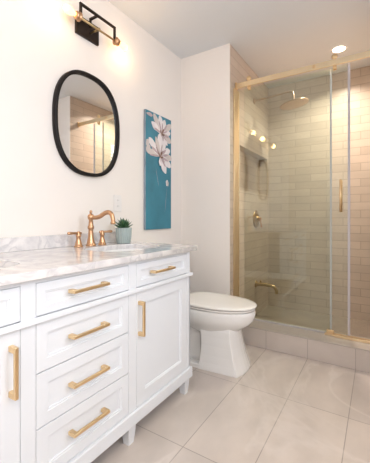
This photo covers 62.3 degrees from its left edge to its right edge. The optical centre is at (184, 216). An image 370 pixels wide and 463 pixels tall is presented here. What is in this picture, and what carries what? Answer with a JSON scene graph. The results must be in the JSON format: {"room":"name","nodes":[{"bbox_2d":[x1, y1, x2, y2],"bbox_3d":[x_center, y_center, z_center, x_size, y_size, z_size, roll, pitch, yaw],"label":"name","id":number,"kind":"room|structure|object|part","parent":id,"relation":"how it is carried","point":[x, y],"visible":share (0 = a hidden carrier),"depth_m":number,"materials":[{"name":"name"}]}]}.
{"room":"bathroom","nodes":[
{"label":"bathroom","id":0,"kind":"room"},
{"bbox_2d":[0,0,180,243],"bbox_3d":[-0.783,-0.208,1.717,0.100,2.476,4.967,0,0,32],"label":"wall","id":1,"kind":"structure","parent":0,"point":[40,195],"depth_m":1.79,"materials":[{"name":"white paint"}]},
{"bbox_2d":[0,232,115,252],"bbox_3d":[-0.854,0.136,1.488,0.020,0.070,1.566,0,0,32],"label":"backsplash","id":2,"kind":"structure","parent":1,"relation":"attached to","point":[12,244],"depth_m":1.63,"materials":[{"name":"grey stone"}]},
{"bbox_2d":[52,70,119,176],"bbox_3d":[-0.591,-0.567,1.898,0.029,0.632,0.500,0,0,32],"label":"mirror","id":3,"kind":"object","parent":1,"relation":"attached to","point":[85,117],"visible":1,"depth_m":1.87,"materials":[{"name":"black mirror"}]},
{"bbox_2d":[63,2,127,50],"bbox_3d":[-0.551,-1.163,1.884,0.111,0.135,0.494,0,0,32],"label":"wall lamp","id":4,"kind":"object","parent":1,"relation":"attached to","point":[84,28],"visible":1,"depth_m":1.87,"materials":[{"name":"brown metal"}]},
{"bbox_3d":[-0.638,-1.142,1.693,0.048,0.048,0.077,0,0,32],"label":"bulb","id":5,"kind":"part","parent":4,"relation":"part of","materials":[{"name":"white glass"}]},
{"bbox_2d":[73,11,82,21],"bbox_3d":[-0.608,-1.142,1.741,0.053,0.053,0.042,0,0,32],"label":"socket","id":6,"kind":"object","parent":4,"relation":"attached to","point":[77,15],"depth_m":1.73,"materials":[{"name":"brown metal"}]},
{"bbox_3d":[-0.554,-1.186,1.886,0.076,0.088,0.280,0,0,32],"label":"frame","id":7,"kind":"part","parent":4,"relation":"part of","materials":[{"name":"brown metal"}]},
{"bbox_3d":[-0.552,-1.142,1.885,0.079,0.018,0.300,0,0,32],"label":"arm","id":8,"kind":"part","parent":4,"relation":"part of","materials":[{"name":"gold metal"}]},
{"bbox_2d":[112,37,120,45],"bbox_3d":[-0.447,-1.142,1.997,0.053,0.053,0.042,0,0,32],"label":"socket","id":9,"kind":"object","parent":4,"relation":"attached to","point":[116,41],"depth_m":1.98,"materials":[{"name":"brown metal"}]},
{"bbox_3d":[-0.416,-1.142,2.045,0.048,0.048,0.077,0,0,32],"label":"bulb","id":10,"kind":"part","parent":4,"relation":"part of","materials":[{"name":"white glass"}]},
{"bbox_2d":[114,195,121,211],"bbox_3d":[-0.465,-0.094,2.118,0.008,0.116,0.072,0,0,32],"label":"wall outlet","id":11,"kind":"object","parent":1,"relation":"attached to","point":[117,198],"visible":1,"depth_m":2.12,"materials":[{"name":"white plastic"}]},
{"bbox_2d":[144,109,171,229],"bbox_3d":[-0.215,-0.364,2.492,0.029,0.928,0.341,0,0,32],"label":"picture","id":12,"kind":"object","parent":1,"relation":"attached to","point":[157,129],"visible":1,"depth_m":2.46,"materials":[{"name":"teal paint"}]},
{"bbox_2d":[181,43,267,315],"bbox_3d":[0.451,-0.208,3.127,0.482,2.476,1.064,0,0,32],"label":"wall","id":13,"kind":"structure","parent":0,"point":[205,76],"depth_m":2.72,"materials":[{"name":"white paint"}]},
{"bbox_2d":[253,210,261,227],"bbox_3d":[0.746,0.022,3.077,0.068,0.176,0.176,0,0,32],"label":"shower valve","id":14,"kind":"object","parent":13,"relation":"attached to","point":[256,218],"visible":1,"depth_m":3.06,"materials":[{"name":"gold metal"}]},
{"bbox_2d":[255,280,277,293],"bbox_3d":[0.812,0.694,3.035,0.224,0.115,0.072,0,0,32],"label":"tub spout","id":15,"kind":"object","parent":13,"relation":"attached to","point":[260,283],"visible":1,"depth_m":3.03,"materials":[{"name":"gold metal"}]},
{"bbox_2d":[253,91,308,109],"bbox_3d":[0.907,-1.105,2.916,0.512,0.160,0.260,0,0,32],"label":"shower","id":16,"kind":"object","parent":13,"relation":"attached to","point":[295,103],"visible":1,"depth_m":2.86,"materials":[{"name":"gold metal"}]},
{"bbox_3d":[0.856,-1.131,2.949,0.385,0.102,0.019,0,0,32],"label":"arm","id":17,"kind":"part","parent":16,"relation":"part of","materials":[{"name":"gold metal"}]},
{"bbox_2d":[235,51,369,89],"bbox_3d":[0.912,-1.129,2.349,1.127,0.058,0.029,0,0,32],"label":"shower rail","id":18,"kind":"object","parent":13,"relation":"attached to","point":[366,54],"visible":0.96,"depth_m":2.34,"materials":[{"name":"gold metal"}]},
{"bbox_2d":[246,54,349,335],"bbox_3d":[0.851,-0.166,2.419,0.803,2.048,0.083,0,0,32],"label":"door","id":19,"kind":"structure","parent":18,"relation":"hanging from","point":[334,56],"depth_m":2.21,"materials":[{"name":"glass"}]},
{"bbox_3d":[1.140,-0.152,2.237,0.015,0.235,0.083,0,0,32],"label":"handle","id":20,"kind":"part","parent":19,"relation":"part of","materials":[{"name":"gold metal"}]},
{"bbox_2d":[91,344,369,462],"bbox_3d":[-0.095,1.080,0.606,2.450,0.100,3.823,0,0,32],"label":"floor","id":21,"kind":"structure","parent":0,"point":[285,408],"depth_m":1.56,"materials":[{"name":"tile"}]},
{"bbox_2d":[0,252,192,462],"bbox_3d":[-0.598,0.615,1.325,0.621,0.830,1.506,0,0,32],"label":"double vanity","id":22,"kind":"object","parent":21,"relation":"on","point":[85,356],"visible":0.91,"depth_m":1.17,"materials":[{"name":"white paint"}]},
{"bbox_3d":[-0.635,0.271,0.769,0.018,0.107,0.435,0,0,32],"label":"drawer","id":23,"kind":"part","parent":22,"relation":"part of","materials":[{"name":"white paint"}]},
{"bbox_3d":[-0.635,0.612,0.769,0.018,0.528,0.435,0,0,32],"label":"door","id":24,"kind":"part","parent":22,"relation":"part of","materials":[{"name":"white paint"}]},
{"bbox_3d":[-0.512,0.465,0.914,0.036,0.155,0.014,0,0,32],"label":"handle","id":25,"kind":"part","parent":22,"relation":"part of","materials":[{"name":"gold metal"}]},
{"bbox_3d":[-0.374,0.786,1.182,0.018,0.179,0.433,0,0,32],"label":"drawer","id":26,"kind":"part","parent":22,"relation":"part of","materials":[{"name":"white paint"}]},
{"bbox_3d":[-0.374,0.604,1.182,0.018,0.178,0.433,0,0,32],"label":"drawer","id":27,"kind":"part","parent":22,"relation":"part of","materials":[{"name":"white paint"}]},
{"bbox_3d":[-0.374,0.429,1.182,0.018,0.163,0.433,0,0,32],"label":"drawer","id":28,"kind":"part","parent":22,"relation":"part of","materials":[{"name":"white paint"}]},
{"bbox_3d":[-0.374,0.271,1.182,0.018,0.107,0.433,0,0,32],"label":"drawer","id":29,"kind":"part","parent":22,"relation":"part of","materials":[{"name":"white paint"}]},
{"bbox_3d":[-0.358,0.775,1.158,0.036,0.014,0.170,0,0,32],"label":"handle","id":30,"kind":"part","parent":22,"relation":"part of","materials":[{"name":"gold metal"}]},
{"bbox_3d":[-0.358,0.602,1.158,0.036,0.014,0.170,0,0,32],"label":"handle","id":31,"kind":"part","parent":22,"relation":"part of","materials":[{"name":"gold metal"}]},
{"bbox_3d":[-0.358,0.428,1.158,0.036,0.014,0.170,0,0,32],"label":"handle","id":32,"kind":"part","parent":22,"relation":"part of","materials":[{"name":"gold metal"}]},
{"bbox_3d":[-0.358,0.266,1.158,0.036,0.014,0.170,0,0,32],"label":"handle","id":33,"kind":"part","parent":22,"relation":"part of","materials":[{"name":"gold metal"}]},
{"bbox_3d":[-0.605,0.336,1.329,0.594,0.020,1.506,0,0,32],"label":"moulding","id":34,"kind":"part","parent":22,"relation":"part of","materials":[{"name":"white paint"}]},
{"bbox_2d":[0,232,196,285],"bbox_3d":[-0.603,0.150,1.330,0.614,0.098,1.568,0,0,32],"label":"countertop","id":35,"kind":"structure","parent":22,"relation":"on","point":[29,258],"depth_m":1.39,"materials":[{"name":"grey stone"}]},
{"bbox_2d":[67,210,115,246],"bbox_3d":[-0.542,0.065,1.797,0.260,0.211,0.200,0,0,-14],"label":"faucet","id":36,"kind":"object","parent":35,"relation":"on","point":[90,241],"visible":1,"depth_m":1.78,"materials":[{"name":"brown metal"}]},
{"bbox_3d":[-0.615,0.091,1.706,0.016,0.017,0.088,0,0,40],"label":"lever","id":37,"kind":"part","parent":36,"relation":"part of","materials":[{"name":"brown metal"}]},
{"bbox_3d":[-0.601,0.126,1.725,0.050,0.088,0.050,0,0,32],"label":"handle","id":38,"kind":"part","parent":36,"relation":"part of","materials":[{"name":"brown metal"}]},
{"bbox_3d":[-0.506,0.126,1.874,0.050,0.088,0.050,0,0,32],"label":"handle","id":39,"kind":"part","parent":36,"relation":"part of","materials":[{"name":"brown metal"}]},
{"bbox_3d":[-0.473,0.002,1.769,0.166,0.081,0.029,0,0,23],"label":"spout","id":40,"kind":"part","parent":36,"relation":"part of","materials":[{"name":"brown metal"}]},
{"bbox_2d":[104,248,142,251],"bbox_3d":[-0.339,0.269,1.718,0.320,0.139,0.440,0,0,32],"label":"sink","id":41,"kind":"object","parent":35,"relation":"in","point":[127,249],"visible":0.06,"depth_m":1.91,"materials":[{"name":"white ceramic"}]},
{"bbox_2d":[115,218,132,243],"bbox_3d":[-0.401,0.087,1.982,0.121,0.167,0.143,0,0,-30],"label":"potted succulent","id":42,"kind":"object","parent":35,"relation":"on","point":[123,232],"visible":0.98,"depth_m":1.94,"materials":[{"name":"green ceramic"}]},
{"bbox_2d":[115,227,131,243],"bbox_3d":[-0.397,0.120,1.981,0.104,0.100,0.103,0,0,32],"label":"pot","id":43,"kind":"object","parent":42,"relation":"attached to","point":[123,234],"depth_m":1.94,"materials":[{"name":"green ceramic"}]},
{"bbox_3d":[-0.257,0.984,1.397,0.046,0.092,0.048,0,0,32],"label":"leg","id":44,"kind":"part","parent":22,"relation":"part of","materials":[{"name":"white paint"}]},
{"bbox_3d":[-0.606,0.911,1.331,0.592,0.058,1.500,0,0,32],"label":"moulding","id":45,"kind":"part","parent":22,"relation":"part of","materials":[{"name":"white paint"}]},
{"bbox_3d":[-0.199,0.469,1.410,0.036,0.160,0.014,0,0,32],"label":"handle","id":46,"kind":"part","parent":22,"relation":"part of","materials":[{"name":"gold metal"}]},
{"bbox_3d":[-0.114,0.271,1.595,0.018,0.107,0.436,0,0,32],"label":"drawer","id":47,"kind":"part","parent":22,"relation":"part of","materials":[{"name":"white paint"}]},
{"bbox_3d":[-0.114,0.612,1.595,0.018,0.528,0.436,0,0,32],"label":"door","id":48,"kind":"part","parent":22,"relation":"part of","materials":[{"name":"white paint"}]},
{"bbox_3d":[-0.109,0.267,1.552,0.036,0.014,0.172,0,0,32],"label":"handle","id":49,"kind":"part","parent":22,"relation":"part of","materials":[{"name":"gold metal"}]},
{"bbox_3d":[-0.007,0.984,1.795,0.046,0.092,0.048,0,0,32],"label":"leg","id":50,"kind":"part","parent":22,"relation":"part of","materials":[{"name":"white paint"}]},
{"bbox_3d":[-0.218,0.613,1.956,0.580,0.534,0.008,0,0,32],"label":"panel","id":51,"kind":"part","parent":22,"relation":"part of","materials":[{"name":"white paint"}]},
{"bbox_2d":[190,292,256,377],"bbox_3d":[0.120,0.660,2.236,0.817,0.740,0.376,0,0,32],"label":"toilet","id":52,"kind":"object","parent":21,"relation":"on","point":[217,320],"visible":0.46,"depth_m":2.04,"materials":[{"name":"white ceramic"}]},
{"bbox_3d":[0.231,0.616,2.166,0.536,0.011,0.366,0,0,32],"label":"seat","id":53,"kind":"part","parent":52,"relation":"part of","materials":[{"name":"white plastic"}]},
{"bbox_3d":[0.165,0.721,2.208,0.698,0.189,0.366,0,0,32],"label":"bowl","id":54,"kind":"part","parent":52,"relation":"part of","materials":[{"name":"white ceramic"}]},
{"bbox_3d":[0.231,0.595,2.166,0.555,0.018,0.376,0,0,32],"label":"lid","id":55,"kind":"part","parent":52,"relation":"part of","materials":[{"name":"white plastic"}]},
{"bbox_2d":[242,327,369,372],"bbox_3d":[0.908,0.959,2.342,1.128,0.142,0.225,0,0,32],"label":"shower curb","id":56,"kind":"object","parent":21,"relation":"on","point":[355,359],"visible":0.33,"depth_m":2.21,"materials":[{"name":"tile"}]},
{"bbox_2d":[247,318,369,351],"bbox_3d":[0.909,0.883,2.343,1.128,0.010,0.233,0,0,32],"label":"trim","id":57,"kind":"structure","parent":56,"relation":"on","point":[276,328],"depth_m":2.28,"materials":[{"name":"beige stone"}]},
{"bbox_2d":[233,69,333,334],"bbox_3d":[0.764,-0.113,2.451,0.768,1.982,0.114,0,0,32],"label":"fixed glass panel","id":58,"kind":"object","parent":57,"relation":"on","point":[235,92],"visible":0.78,"depth_m":2.61,"materials":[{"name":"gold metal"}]},
{"bbox_2d":[325,332,369,343],"bbox_3d":[1.226,0.869,2.184,0.418,0.018,0.070,0,0,32],"label":"track","id":59,"kind":"object","parent":57,"relation":"on","point":[342,336],"visible":1,"depth_m":2.19,"materials":[{"name":"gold metal"}]},
{"bbox_2d":[108,0,369,87],"bbox_3d":[0.210,-1.496,1.089,2.450,0.100,4.967,0,0,32],"label":"ceiling","id":60,"kind":"structure","parent":0,"point":[272,37],"depth_m":2.35,"materials":[{"name":"paint"}]},
{"bbox_2d":[331,45,347,52],"bbox_3d":[1.326,-1.443,2.636,0.132,0.006,0.132,0,0,32],"label":"recessed light","id":61,"kind":"object","parent":60,"relation":"in","point":[340,48],"visible":1,"depth_m":2.63,"materials":[{"name":"white paint"}]},
{"bbox_2d":[255,305,369,337],"bbox_3d":[1.185,1.062,2.782,1.128,0.135,0.864,0,0,32],"label":"floor","id":62,"kind":"structure","parent":0,"point":[358,327],"depth_m":2.94,"materials":[{"name":"tile"}]},
{"bbox_2d":[268,66,369,320],"bbox_3d":[1.443,-0.208,3.189,1.328,2.476,0.100,0,0,32],"label":"wall","id":63,"kind":"structure","parent":0,"point":[298,138],"depth_m":3.18,"materials":[{"name":"tile"}]}
]}

